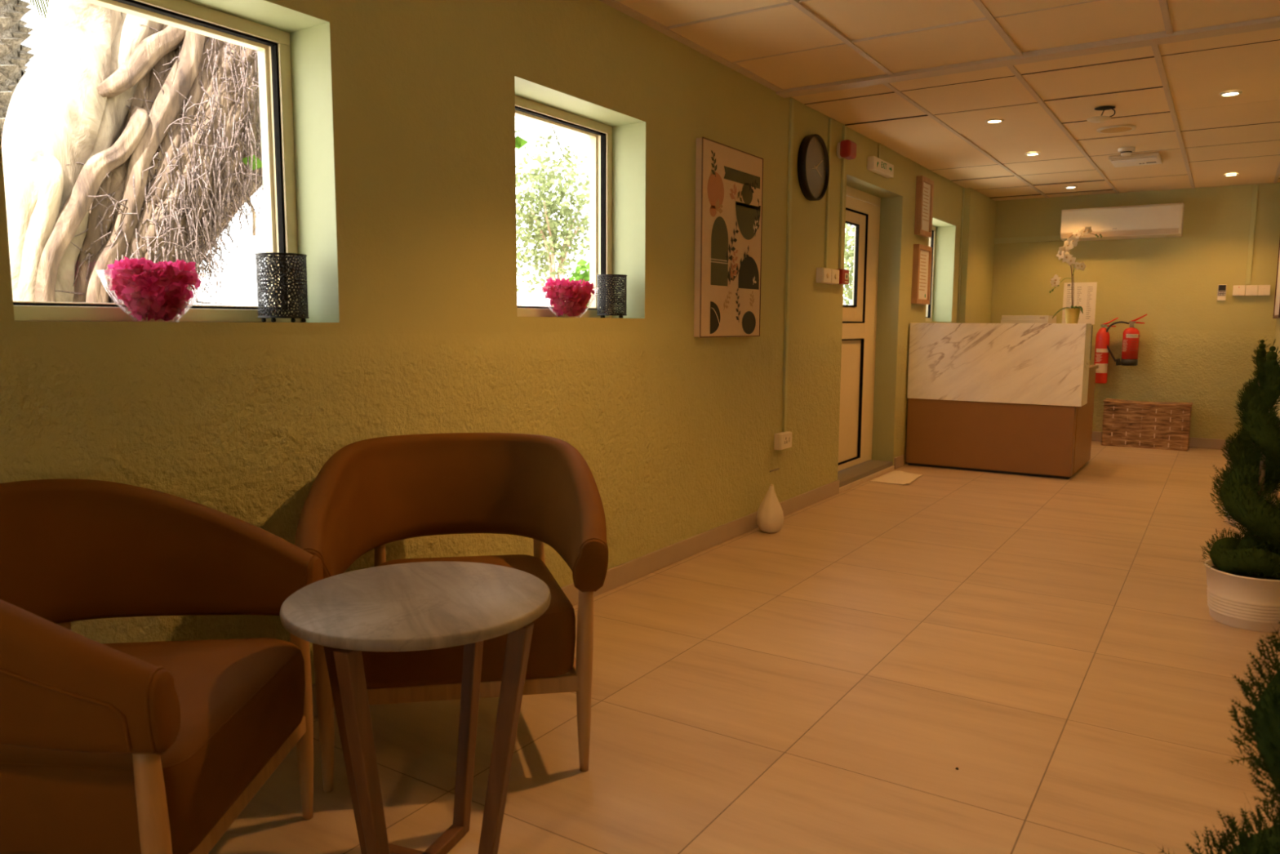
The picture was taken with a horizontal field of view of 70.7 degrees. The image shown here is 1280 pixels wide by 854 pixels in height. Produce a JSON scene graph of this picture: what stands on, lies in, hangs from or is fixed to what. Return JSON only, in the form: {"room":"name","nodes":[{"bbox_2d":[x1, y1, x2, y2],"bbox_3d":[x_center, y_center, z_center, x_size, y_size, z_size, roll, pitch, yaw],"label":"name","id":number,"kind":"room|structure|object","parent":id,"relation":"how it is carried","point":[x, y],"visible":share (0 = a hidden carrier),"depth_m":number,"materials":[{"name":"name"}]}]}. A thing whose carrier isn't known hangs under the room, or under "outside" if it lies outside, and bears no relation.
{"room":"lobby","nodes":[
{"label":"lobby","id":0,"kind":"room"},
{"bbox_2d":[0,0,964,684],"bbox_3d":[-0.642,-0.503,2.928,0.260,2.550,14.670,4,8,33],"label":"wall","id":1,"kind":"structure","parent":0,"point":[403,111],"depth_m":2.86,"materials":[{"name":"green paint"}]},
{"bbox_2d":[96,269,208,321],"bbox_3d":[-1.132,-0.303,2.106,0.228,0.115,0.230,4,8,33],"label":"glass bowl","id":2,"kind":"object","parent":1,"relation":"on","point":[101,269],"visible":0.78,"depth_m":2.09,"materials":[{"name":"clear glass"}]},
{"bbox_2d":[102,256,200,321],"bbox_3d":[-1.133,-0.317,2.101,0.199,0.150,0.199,4,8,33],"label":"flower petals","id":3,"kind":"object","parent":2,"relation":"in","point":[161,293],"visible":1,"depth_m":2.06,"materials":[{"name":"pink plant"}]},
{"bbox_2d":[13,0,300,322],"bbox_3d":[-1.201,-0.648,2.189,0.085,0.780,0.785,4,8,33],"label":"window","id":4,"kind":"structure","parent":1,"relation":"in","point":[272,45],"depth_m":2.42,"materials":[{"name":"beige plastic"}]},
{"bbox_2d":[254,252,309,322],"bbox_3d":[-0.944,-0.365,2.382,0.128,0.178,0.128,-5,8,-40],"label":"candle lantern","id":5,"kind":"object","parent":1,"relation":"on","point":[262,288],"visible":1,"depth_m":2.34,"materials":[{"name":"black metal"}]},
{"bbox_2d":[515,95,612,318],"bbox_3d":[-0.370,-0.814,3.455,0.085,0.785,0.798,4,8,33],"label":"window","id":6,"kind":"structure","parent":1,"relation":"in","point":[600,136],"depth_m":3.72,"materials":[{"name":"beige plastic"}]},
{"bbox_2d":[538,285,599,317],"bbox_3d":[-0.270,-0.472,3.420,0.228,0.115,0.230,4,8,33],"label":"glass bowl","id":7,"kind":"object","parent":1,"relation":"on","point":[544,286],"visible":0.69,"depth_m":3.42,"materials":[{"name":"clear glass"}]},
{"bbox_2d":[541,277,595,316],"bbox_3d":[-0.268,-0.493,3.419,0.199,0.147,0.193,4,8,33],"label":"flower petals","id":8,"kind":"object","parent":7,"relation":"in","point":[571,298],"visible":0.99,"depth_m":3.37,"materials":[{"name":"pink plant"}]},
{"bbox_2d":[311,480,839,715],"bbox_3d":[-1.583,0.859,1.385,0.014,0.085,10.420,4,8,33],"label":"baseboard","id":9,"kind":"structure","parent":1,"relation":"attached to","point":[620,575],"depth_m":4.12,"materials":[{"name":"beige tile"}]},
{"bbox_2d":[596,274,626,318],"bbox_3d":[-0.114,-0.526,3.648,0.123,0.173,0.123,1,7,4],"label":"candle lantern","id":10,"kind":"object","parent":1,"relation":"on","point":[602,282],"visible":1,"depth_m":3.60,"materials":[{"name":"black metal"}]},
{"bbox_2d":[598,0,783,92],"bbox_3d":[-1.846,-1.283,0.691,0.041,0.014,9.375,4,8,33],"label":"trim","id":11,"kind":"structure","parent":1,"relation":"attached to","point":[615,4],"depth_m":3.79,"materials":[{"name":"beige metal"}]},
{"bbox_2d":[693,137,763,337],"bbox_3d":[0.426,-0.864,4.262,0.034,0.874,0.616,4,8,33],"label":"framed picture","id":12,"kind":"object","parent":1,"relation":"attached to","point":[728,224],"visible":1,"depth_m":4.21,"materials":[{"name":"beige paper"}]},
{"bbox_2d":[707,151,760,333],"bbox_3d":[0.448,-0.848,4.268,0.001,0.817,0.548,5,8,33],"label":"print","id":13,"kind":"object","parent":12,"relation":"attached to","point":[734,180],"depth_m":4.26,"materials":[{"name":"beige"}]},
{"bbox_2d":[773,431,791,449],"bbox_3d":[0.783,0.075,4.921,0.047,0.088,0.148,4,8,33],"label":"wall socket","id":14,"kind":"object","parent":1,"relation":"attached to","point":[783,440],"visible":1,"depth_m":4.87,"materials":[{"name":"white plastic"}]},
{"bbox_2d":[782,98,794,431],"bbox_3d":[0.798,-0.851,4.861,0.014,1.768,0.030,4,8,33],"label":"cable trunking","id":15,"kind":"object","parent":1,"relation":"attached to","point":[791,100],"visible":1,"depth_m":4.85,"materials":[{"name":"plastic"}]},
{"bbox_2d":[797,133,829,200],"bbox_3d":[0.966,-1.440,5.018,0.049,0.356,0.356,4,8,33],"label":"wall clock","id":16,"kind":"object","parent":1,"relation":"attached to","point":[813,161],"visible":1,"depth_m":5.00,"materials":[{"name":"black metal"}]},
{"bbox_2d":[816,267,839,284],"bbox_3d":[1.107,-0.886,5.302,0.050,0.086,0.255,4,8,33],"label":"switch box","id":17,"kind":"object","parent":1,"relation":"attached to","point":[824,275],"visible":1,"depth_m":5.24,"materials":[{"name":"white plastic"}]},
{"bbox_2d":[822,267,831,283],"bbox_3d":[1.088,-0.879,5.240,0.006,0.082,0.121,4,8,33],"label":"switch plate","id":18,"kind":"object","parent":17,"relation":"attached to","point":[827,273],"depth_m":5.23,"materials":[{"name":"beige plastic"}]},
{"bbox_2d":[831,269,839,284],"bbox_3d":[1.157,-0.891,5.345,0.006,0.082,0.121,4,8,33],"label":"switch plate","id":19,"kind":"object","parent":17,"relation":"attached to","point":[834,273],"depth_m":5.33,"materials":[{"name":"beige plastic"}]},
{"bbox_2d":[824,118,831,268],"bbox_3d":[1.096,-1.354,5.262,0.014,0.858,0.023,4,8,33],"label":"cable trunking","id":20,"kind":"object","parent":1,"relation":"attached to","point":[829,126],"visible":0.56,"depth_m":5.26,"materials":[{"name":"plastic"}]},
{"bbox_2d":[838,125,846,269],"bbox_3d":[1.222,-1.380,5.451,0.016,0.848,0.026,4,8,33],"label":"cable trunking","id":21,"kind":"object","parent":1,"relation":"attached to","point":[844,127],"visible":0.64,"depth_m":5.45,"materials":[{"name":"plastic"}]},
{"bbox_2d":[838,269,848,284],"bbox_3d":[1.227,-0.911,5.483,0.052,0.088,0.118,4,8,33],"label":"fire alarm call point","id":22,"kind":"object","parent":1,"relation":"attached to","point":[843,273],"visible":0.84,"depth_m":5.45,"materials":[{"name":"red plastic"}]},
{"bbox_2d":[836,139,856,159],"bbox_3d":[1.228,-1.645,5.362,0.088,0.100,0.130,4,8,33],"label":"fire alarm","id":23,"kind":"object","parent":1,"relation":"attached to","point":[846,148],"visible":1,"depth_m":5.31,"materials":[{"name":"red plastic"}]},
{"bbox_2d":[837,186,880,471],"bbox_3d":[1.437,-0.654,6.171,0.113,1.915,1.130,4,8,33],"label":"door","id":24,"kind":"structure","parent":1,"relation":"in","point":[862,208],"depth_m":6.37,"materials":[{"name":"beige plastic"}]},
{"bbox_2d":[837,459,893,487],"bbox_3d":[1.444,0.328,6.276,0.280,0.060,1.128,4,8,33],"label":"trim","id":25,"kind":"structure","parent":1,"relation":"attached to","point":[851,474],"depth_m":6.27,"materials":[{"name":"grey stone"}]},
{"bbox_2d":[839,465,894,493],"bbox_3d":[1.566,0.352,6.199,0.012,0.030,1.130,4,8,33],"label":"trim","id":26,"kind":"structure","parent":1,"relation":"attached to","point":[860,481],"depth_m":6.14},
{"bbox_2d":[877,144,880,158],"bbox_3d":[1.576,-1.810,5.950,0.012,0.103,0.023,4,8,33],"label":"cable trunking","id":27,"kind":"object","parent":1,"relation":"attached to","point":[878,145],"visible":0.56,"depth_m":5.94,"materials":[{"name":"plastic"}]},
{"bbox_2d":[866,155,893,177],"bbox_3d":[1.586,-1.710,5.944,0.049,0.082,0.400,4,8,33],"label":"exit sign","id":28,"kind":"object","parent":1,"relation":"attached to","point":[876,165],"visible":1,"depth_m":5.88,"materials":[{"name":"white plastic"}]},
{"bbox_2d":[893,454,904,469],"bbox_3d":[2.659,0.149,7.783,0.040,0.085,2.701,5,8,34],"label":"baseboard","id":29,"kind":"structure","parent":1,"relation":"attached to","point":[899,460],"depth_m":6.75,"materials":[{"name":"beige tile"}]},
{"bbox_2d":[911,244,932,304],"bbox_3d":[2.153,-1.160,6.892,0.045,0.440,0.345,4,8,33],"label":"framed certificate","id":30,"kind":"object","parent":1,"relation":"attached to","point":[922,256],"visible":1,"depth_m":6.85,"materials":[{"name":"brown wood"}]},
{"bbox_2d":[914,175,933,237],"bbox_3d":[2.151,-1.662,6.828,0.045,0.425,0.310,4,8,33],"label":"framed certificate","id":31,"kind":"object","parent":1,"relation":"attached to","point":[924,185],"visible":1,"depth_m":6.79,"materials":[{"name":"brown wood"}]},
{"bbox_2d":[925,226,936,321],"bbox_3d":[2.303,-1.289,7.533,0.085,0.815,0.800,4,8,33],"label":"window","id":32,"kind":"structure","parent":1,"relation":"in","point":[931,243],"depth_m":7.82,"materials":[{"name":"beige plastic"}]},
{"bbox_2d":[956,187,964,323],"bbox_3d":[2.800,-0.955,7.949,0.012,2.243,0.023,4,8,33],"label":"cable trunking","id":33,"kind":"object","parent":1,"relation":"attached to","point":[963,188],"visible":0.56,"depth_m":7.88,"materials":[{"name":"plastic"}]},
{"bbox_2d":[775,16,1279,97],"bbox_3d":[1.701,-1.649,4.015,2.340,0.042,0.100,4,8,33],"label":"ceiling beam","id":34,"kind":"structure","parent":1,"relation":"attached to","point":[1160,37],"depth_m":3.92,"materials":[{"name":"beige metal"}]},
{"bbox_2d":[208,440,1279,853],"bbox_3d":[0.374,0.834,2.411,2.700,0.080,14.470,4,8,33],"label":"floor","id":35,"kind":"structure","parent":0,"point":[820,683],"depth_m":2.55,"materials":[{"name":"beige tile"}]},
{"bbox_2d":[0,478,323,853],"bbox_3d":[-1.004,0.503,1.612,0.652,0.746,0.711,0,7,0],"label":"lounge chair","id":36,"kind":"object","parent":35,"relation":"on","point":[140,747],"visible":0.93,"depth_m":1.59,"materials":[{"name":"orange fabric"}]},
{"bbox_2d":[279,561,551,853],"bbox_3d":[-0.418,0.590,1.738,0.494,0.550,0.494,4,8,33],"label":"side table","id":37,"kind":"object","parent":35,"relation":"on","point":[420,606],"visible":1,"depth_m":1.65,"materials":[{"name":"grey stone"}]},
{"bbox_2d":[294,432,608,792],"bbox_3d":[-0.471,0.421,2.353,0.711,0.746,0.652,-1,7,-10],"label":"lounge chair","id":38,"kind":"object","parent":35,"relation":"on","point":[370,494],"visible":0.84,"depth_m":2.30,"materials":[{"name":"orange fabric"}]},
{"bbox_2d":[755,484,783,533],"bbox_3d":[0.671,0.417,4.638,0.141,0.247,0.140,4,8,33],"label":"ornament","id":39,"kind":"object","parent":35,"relation":"on","point":[770,515],"visible":1,"depth_m":4.60,"materials":[{"name":"white ceramic"}]},
{"bbox_2d":[869,470,922,484],"bbox_3d":[1.818,0.350,6.292,0.268,0.016,0.540,4,8,33],"label":"doormat","id":40,"kind":"object","parent":35,"relation":"on","point":[895,477],"visible":1,"depth_m":6.26,"materials":[{"name":"beige fabric"}]},
{"bbox_2d":[905,323,1098,479],"bbox_3d":[2.802,-0.252,6.925,1.193,1.078,1.040,4,8,33],"label":"reception desk","id":41,"kind":"object","parent":35,"relation":"on","point":[1010,398],"depth_m":6.48,"materials":[{"name":"white stone"}]},
{"bbox_2d":[1048,226,1102,323],"bbox_3d":[3.012,-1.048,6.251,0.301,0.659,0.115,2,7,16],"label":"potted orchid","id":42,"kind":"object","parent":41,"relation":"on","point":[1072,314],"visible":0.96,"depth_m":6.25,"materials":[{"name":"white plant"}]},
{"bbox_2d":[1089,324,1093,359],"bbox_3d":[3.197,-0.607,6.747,0.325,0.308,0.160,4,8,33],"label":"computer monitor","id":43,"kind":"object","parent":41,"relation":"on","point":[1091,325],"visible":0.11,"depth_m":6.63,"materials":[{"name":"plastic"}]},
{"bbox_2d":[1000,315,1056,323],"bbox_3d":[3.598,-0.457,8.415,0.400,1.155,0.470,4,8,33],"label":"fridge","id":44,"kind":"object","parent":35,"relation":"on","point":[1005,318],"visible":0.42,"depth_m":8.18,"materials":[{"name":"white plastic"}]},
{"bbox_2d":[1101,398,1192,451],"bbox_3d":[4.483,-0.027,7.990,0.676,0.405,0.272,4,8,33],"label":"wicker basket","id":45,"kind":"object","parent":35,"relation":"on","point":[1126,423],"visible":1,"depth_m":7.88,"materials":[{"name":"wicker"}]},
{"bbox_2d":[1156,621,1279,853],"bbox_3d":[0.854,0.445,1.099,0.361,0.996,0.357,-4,8,-34],"label":"spiral topiary","id":46,"kind":"object","parent":35,"relation":"on","point":[1265,721],"visible":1,"depth_m":1.14,"materials":[{"name":"green plant"}]},
{"bbox_2d":[1201,338,1279,632],"bbox_3d":[2.226,0.196,3.222,0.353,1.023,0.371,7,9,44],"label":"spiral topiary","id":47,"kind":"object","parent":35,"relation":"on","point":[1243,573],"visible":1,"depth_m":3.17,"materials":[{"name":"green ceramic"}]},
{"bbox_2d":[1220,335,1279,525],"bbox_3d":[3.287,0.023,4.806,0.309,1.018,0.325,-1,7,-11],"label":"spiral topiary","id":48,"kind":"object","parent":35,"relation":"on","point":[1235,446],"visible":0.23,"depth_m":4.80,"materials":[{"name":"green plant"}]},
{"bbox_2d":[615,0,1279,200],"bbox_3d":[0.543,-1.457,2.247,2.324,0.020,13.923,4,8,33],"label":"ceiling","id":49,"kind":"structure","parent":0,"point":[1240,134],"depth_m":4.39,"materials":[{"name":"tile"}]},
{"bbox_2d":[786,0,893,75],"bbox_3d":[-1.364,-1.245,0.380,0.024,0.014,9.375,4,8,33],"label":"trim","id":50,"kind":"structure","parent":49,"relation":"attached to","point":[801,6],"depth_m":3.67,"materials":[{"name":"beige metal"}]},
{"bbox_2d":[985,118,1004,124],"bbox_3d":[2.064,-1.779,5.252,0.100,0.009,0.100,4,8,33],"label":"recessed light","id":51,"kind":"object","parent":49,"relation":"in","point":[997,120],"visible":1,"depth_m":5.25,"materials":[{"name":"white plastic"}]},
{"bbox_2d":[972,0,1022,56],"bbox_3d":[-0.885,-1.207,0.070,0.024,0.014,9.375,4,8,33],"label":"trim","id":52,"kind":"structure","parent":49,"relation":"attached to","point":[979,3],"depth_m":3.60,"materials":[{"name":"metal"}]},
{"bbox_2d":[1025,151,1040,155],"bbox_3d":[2.721,-1.890,6.253,0.100,0.009,0.100,4,8,33],"label":"recessed light","id":53,"kind":"object","parent":49,"relation":"in","point":[1033,153],"visible":1,"depth_m":6.24,"materials":[{"name":"white plastic"}]},
{"bbox_2d":[1064,186,1077,188],"bbox_3d":[3.699,-2.056,7.746,0.100,0.009,0.100,4,8,33],"label":"recessed light","id":54,"kind":"object","parent":49,"relation":"in","point":[1067,187],"visible":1,"depth_m":7.74,"materials":[{"name":"white plastic"}]},
{"bbox_2d":[1086,106,1115,123],"bbox_3d":[2.534,-1.714,4.965,0.123,0.064,0.155,0,7,1],"label":"detector","id":55,"kind":"object","parent":49,"relation":"attached to","point":[1097,119],"visible":1,"depth_m":4.94,"materials":[{"name":"white plastic"}]},
{"bbox_2d":[1096,124,1136,133],"bbox_3d":[2.876,-1.796,5.451,0.212,0.010,0.212,4,8,33],"label":"ceiling speaker","id":56,"kind":"object","parent":49,"relation":"attached to","point":[1120,128],"visible":1,"depth_m":5.42,"materials":[{"name":"white plastic"}]},
{"bbox_2d":[1100,127,1132,133],"bbox_3d":[2.876,-1.792,5.451,0.170,0.002,0.170,-1,7,-7],"label":"grille","id":57,"kind":"object","parent":56,"relation":"attached to","point":[1104,130],"depth_m":5.44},
{"bbox_2d":[1117,146,1135,156],"bbox_3d":[3.261,-1.843,6.051,0.104,0.047,0.104,4,8,33],"label":"smoke detector","id":58,"kind":"object","parent":49,"relation":"attached to","point":[1126,151],"visible":1,"depth_m":6.02,"materials":[{"name":"white plastic"}]},
{"bbox_2d":[1108,151,1163,167],"bbox_3d":[3.521,-1.890,6.404,0.310,0.032,0.380,4,8,33],"label":"emergency light","id":59,"kind":"object","parent":49,"relation":"in","point":[1148,158],"visible":1,"depth_m":6.32,"materials":[{"name":"white plastic"}]},
{"bbox_2d":[1111,155,1157,163],"bbox_3d":[3.457,-1.867,6.308,0.280,0.008,0.115,5,8,33],"label":"diffuser","id":60,"kind":"object","parent":59,"relation":"attached to","point":[1114,159],"depth_m":6.28,"materials":[{"name":"white plastic"}]},
{"bbox_2d":[1158,0,1173,34],"bbox_3d":[-0.406,-1.170,-0.239,0.024,0.014,9.375,4,8,33],"label":"trim","id":61,"kind":"structure","parent":49,"relation":"attached to","point":[1163,4],"depth_m":3.46,"materials":[{"name":"beige metal"}]},
{"bbox_2d":[1218,90,1242,97],"bbox_3d":[3.017,-1.701,4.609,0.100,0.009,0.100,4,8,33],"label":"recessed light","id":62,"kind":"object","parent":49,"relation":"in","point":[1231,93],"visible":1,"depth_m":4.60,"materials":[{"name":"white plastic"}]},
{"bbox_2d":[1223,173,1239,176],"bbox_3d":[4.634,-1.974,7.071,0.100,0.009,0.100,4,8,33],"label":"recessed light","id":63,"kind":"object","parent":49,"relation":"in","point":[1232,174],"visible":1,"depth_m":7.06,"materials":[{"name":"white plastic"}]},
{"bbox_2d":[958,187,996,323],"bbox_3d":[3.108,-1.002,8.370,0.065,2.243,1.020,4,8,33],"label":"wall pillar","id":64,"kind":"structure","parent":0,"point":[980,210],"depth_m":8.15,"materials":[{"name":"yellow paint"}]},
{"bbox_2d":[990,182,1279,439],"bbox_3d":[4.380,-1.084,8.230,2.340,2.550,0.150,4,8,33],"label":"wall","id":65,"kind":"structure","parent":0,"point":[1195,347],"depth_m":7.95,"materials":[{"name":"green paint"}]},
{"bbox_2d":[883,83,1049,198],"bbox_3d":[2.494,-1.914,6.405,0.024,0.014,4.795,4,8,33],"label":"trim","id":66,"kind":"structure","parent":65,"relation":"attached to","point":[889,86],"depth_m":5.63,"materials":[{"name":"metal"}]},
{"bbox_2d":[994,235,1061,243],"bbox_3d":[3.658,-1.768,8.519,0.594,0.048,0.030,4,8,33],"label":"cable trunking","id":67,"kind":"object","parent":65,"relation":"attached to","point":[1042,238],"visible":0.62,"depth_m":8.50,"materials":[{"name":"plastic"}]},
{"bbox_2d":[1006,65,1119,193],"bbox_3d":[2.978,-1.876,6.092,0.024,0.014,4.795,4,8,33],"label":"trim","id":68,"kind":"structure","parent":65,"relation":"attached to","point":[1012,68],"depth_m":5.20,"materials":[{"name":"metal"}]},
{"bbox_2d":[1062,282,1097,324],"bbox_3d":[4.060,-1.141,8.341,0.275,0.385,0.003,4,8,33],"label":"paper notice","id":69,"kind":"object","parent":65,"relation":"attached to","point":[1085,293],"visible":0.69,"depth_m":8.32,"materials":[{"name":"grey paper"}]},
{"bbox_2d":[1093,317,1118,383],"bbox_3d":[4.206,-0.695,8.185,0.139,0.596,0.163,-2,7,-16],"label":"fire extinguisher","id":70,"kind":"object","parent":65,"relation":"attached to","point":[1102,338],"visible":0.97,"depth_m":8.15,"materials":[{"name":"red metal"}]},
{"bbox_2d":[1060,202,1184,241],"bbox_3d":[4.262,-1.810,7.999,0.945,0.275,0.229,4,8,33],"label":"air conditioner","id":71,"kind":"object","parent":65,"relation":"attached to","point":[1154,220],"visible":1,"depth_m":7.89,"materials":[{"name":"white plastic"}]},
{"bbox_2d":[1106,314,1147,365],"bbox_3d":[4.349,-0.781,8.089,0.326,0.461,0.171,4,8,33],"label":"fire extinguisher","id":72,"kind":"object","parent":65,"relation":"attached to","point":[1131,335],"visible":1,"depth_m":8.02,"materials":[{"name":"red metal"}]},
{"bbox_2d":[1091,431,1230,449],"bbox_3d":[4.364,0.099,8.274,2.260,0.090,0.014,4,8,33],"label":"baseboard","id":73,"kind":"structure","parent":65,"relation":"attached to","point":[1194,442],"depth_m":7.90,"materials":[{"name":"beige tile"}]},
{"bbox_2d":[1151,44,1195,188],"bbox_3d":[3.462,-1.838,5.779,0.024,0.014,4.795,4,8,33],"label":"trim","id":74,"kind":"structure","parent":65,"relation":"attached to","point":[1156,51],"depth_m":4.85,"materials":[{"name":"beige metal"}]},
{"bbox_2d":[1217,284,1226,300],"bbox_3d":[4.981,-1.151,7.723,0.062,0.135,0.026,4,8,33],"label":"remote control","id":75,"kind":"object","parent":65,"relation":"attached to","point":[1221,295],"visible":1,"depth_m":7.71,"materials":[{"name":"white plastic"}]},
{"bbox_2d":[1232,284,1244,296],"bbox_3d":[5.077,-1.156,7.649,0.085,0.088,0.044,4,8,33],"label":"wall switch","id":76,"kind":"object","parent":65,"relation":"attached to","point":[1239,290],"visible":1,"depth_m":7.63,"materials":[{"name":"white plastic"}]},
{"bbox_2d":[1244,284,1257,295],"bbox_3d":[5.151,-1.150,7.601,0.085,0.088,0.044,4,8,33],"label":"wall switch","id":77,"kind":"object","parent":65,"relation":"attached to","point":[1251,290],"visible":1,"depth_m":7.59,"materials":[{"name":"white plastic"}]},
{"bbox_2d":[1244,184,1257,284],"bbox_3d":[5.136,-1.616,7.576,0.035,0.823,0.016,4,8,33],"label":"cable trunking","id":78,"kind":"object","parent":65,"relation":"attached to","point":[1254,202],"visible":1,"depth_m":7.57,"materials":[{"name":"plastic"}]},
{"bbox_2d":[1257,284,1271,295],"bbox_3d":[5.225,-1.144,7.554,0.085,0.088,0.044,4,8,33],"label":"wall switch","id":79,"kind":"object","parent":65,"relation":"attached to","point":[1263,290],"visible":1,"depth_m":7.54,"materials":[{"name":"white plastic"}]},
{"bbox_2d":[1273,162,1279,183],"bbox_3d":[3.947,-1.800,5.466,0.024,0.014,4.795,4,8,33],"label":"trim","id":80,"kind":"structure","parent":65,"relation":"attached to","point":[1277,174],"depth_m":7.06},
{"bbox_2d":[1204,559,1279,632],"bbox_3d":[2.214,0.608,3.264,0.306,0.195,0.306,5,8,33],"label":"pot","id":81,"kind":"object","parent":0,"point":[1245,599],"depth_m":3.17,"materials":[{"name":"white ceramic"}]},
{"bbox_2d":[1223,489,1279,525],"bbox_3d":[3.281,0.430,4.862,0.255,0.195,0.255,5,8,33],"label":"pot","id":82,"kind":"object","parent":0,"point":[1227,522],"depth_m":4.83,"materials":[{"name":"white ceramic"}]},
{"bbox_2d":[1273,318,1279,485],"bbox_3d":[1.490,-0.335,1.550,0.150,2.550,14.670,4,8,33],"label":"wall","id":83,"kind":"structure","parent":0,"point":[1277,337],"depth_m":6.99,"materials":[{"name":"green paint"}]},
{"bbox_2d":[666,0,812,29],"bbox_3d":[1.070,-1.537,3.024,2.310,0.011,0.008,4,8,33],"label":"trim","id":84,"kind":"structure","parent":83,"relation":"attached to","point":[799,1],"depth_m":3.48,"materials":[{"name":"metal"}]},
{"bbox_2d":[731,0,1102,63],"bbox_3d":[1.378,-1.589,3.495,2.310,0.011,0.008,4,8,33],"label":"trim","id":85,"kind":"structure","parent":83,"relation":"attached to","point":[980,19],"depth_m":3.65,"materials":[{"name":"metal"}]},
{"bbox_2d":[1272,237,1279,318],"bbox_3d":[4.937,-1.330,6.926,0.028,0.980,1.070,4,8,33],"label":"poster","id":86,"kind":"object","parent":83,"relation":"attached to","point":[1277,298],"visible":1,"depth_m":7.24,"materials":[{"name":"white paper"}]},
{"bbox_2d":[1274,253,1279,315],"bbox_3d":[4.939,-1.329,6.924,0.018,0.944,1.034,5,8,33],"label":"print","id":87,"kind":"object","parent":86,"relation":"attached to","point":[1277,298],"depth_m":7.22,"materials":[{"name":"white paper"}]},
{"label":"outside","id":88,"kind":"structure","parent":0,"visible":0},
{"bbox_3d":[-3.365,-1.752,26.020,90.000,0.165,100.000,4,8,33],"label":"ground","id":89,"kind":"structure","parent":88,"visible":0},
{"bbox_2d":[0,0,220,251],"bbox_3d":[-3.838,-1.849,5.105,3.784,4.760,3.931,4,8,33],"label":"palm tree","id":90,"kind":"object","parent":89,"relation":"on","point":[14,56],"visible":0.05,"depth_m":5.04,"materials":[{"name":"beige plant"}]},
{"bbox_2d":[1,0,262,305],"bbox_3d":[-2.332,-1.203,4.500,0.839,3.724,1.856,5,8,35],"label":"fig tree","id":91,"kind":"object","parent":89,"relation":"on","point":[130,136],"visible":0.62,"depth_m":4.13,"materials":[{"name":"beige plant"}]},
{"bbox_2d":[515,128,528,149],"bbox_3d":[-0.627,-0.339,3.880,0.194,2.069,0.352,4,8,33],"label":"cluster","id":92,"kind":"object","parent":89,"relation":"on","point":[520,142],"visible":0.04,"depth_m":3.86,"materials":[{"name":"green plant"}]},
{"bbox_2d":[515,116,580,168],"bbox_3d":[-1.360,-1.576,8.083,2.860,3.565,2.813,4,8,33],"label":"palm tree","id":93,"kind":"object","parent":89,"relation":"on","point":[557,129],"visible":0.03,"depth_m":9.05,"materials":[{"name":"green plant"}]},
{"bbox_2d":[515,135,589,306],"bbox_3d":[-1.515,-2.380,13.723,1.932,3.884,1.618,4,8,33],"label":"tree","id":94,"kind":"object","parent":89,"relation":"on","point":[550,207],"visible":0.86,"depth_m":13.38,"materials":[{"name":"green plant"}]},
{"bbox_2d":[564,258,589,306],"bbox_3d":[-0.722,-1.256,12.151,0.986,2.021,1.036,4,8,33],"label":"bush","id":95,"kind":"object","parent":89,"relation":"on","point":[585,275],"visible":0.02,"depth_m":12.10,"materials":[{"name":"green plant"}]},
{"bbox_2d":[842,223,854,305],"bbox_3d":[3.878,-2.774,17.132,3.785,3.946,3.408,3,7,24],"label":"tree","id":96,"kind":"object","parent":89,"relation":"on","point":[848,255],"visible":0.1,"depth_m":16.51,"materials":[{"name":"green plant"}]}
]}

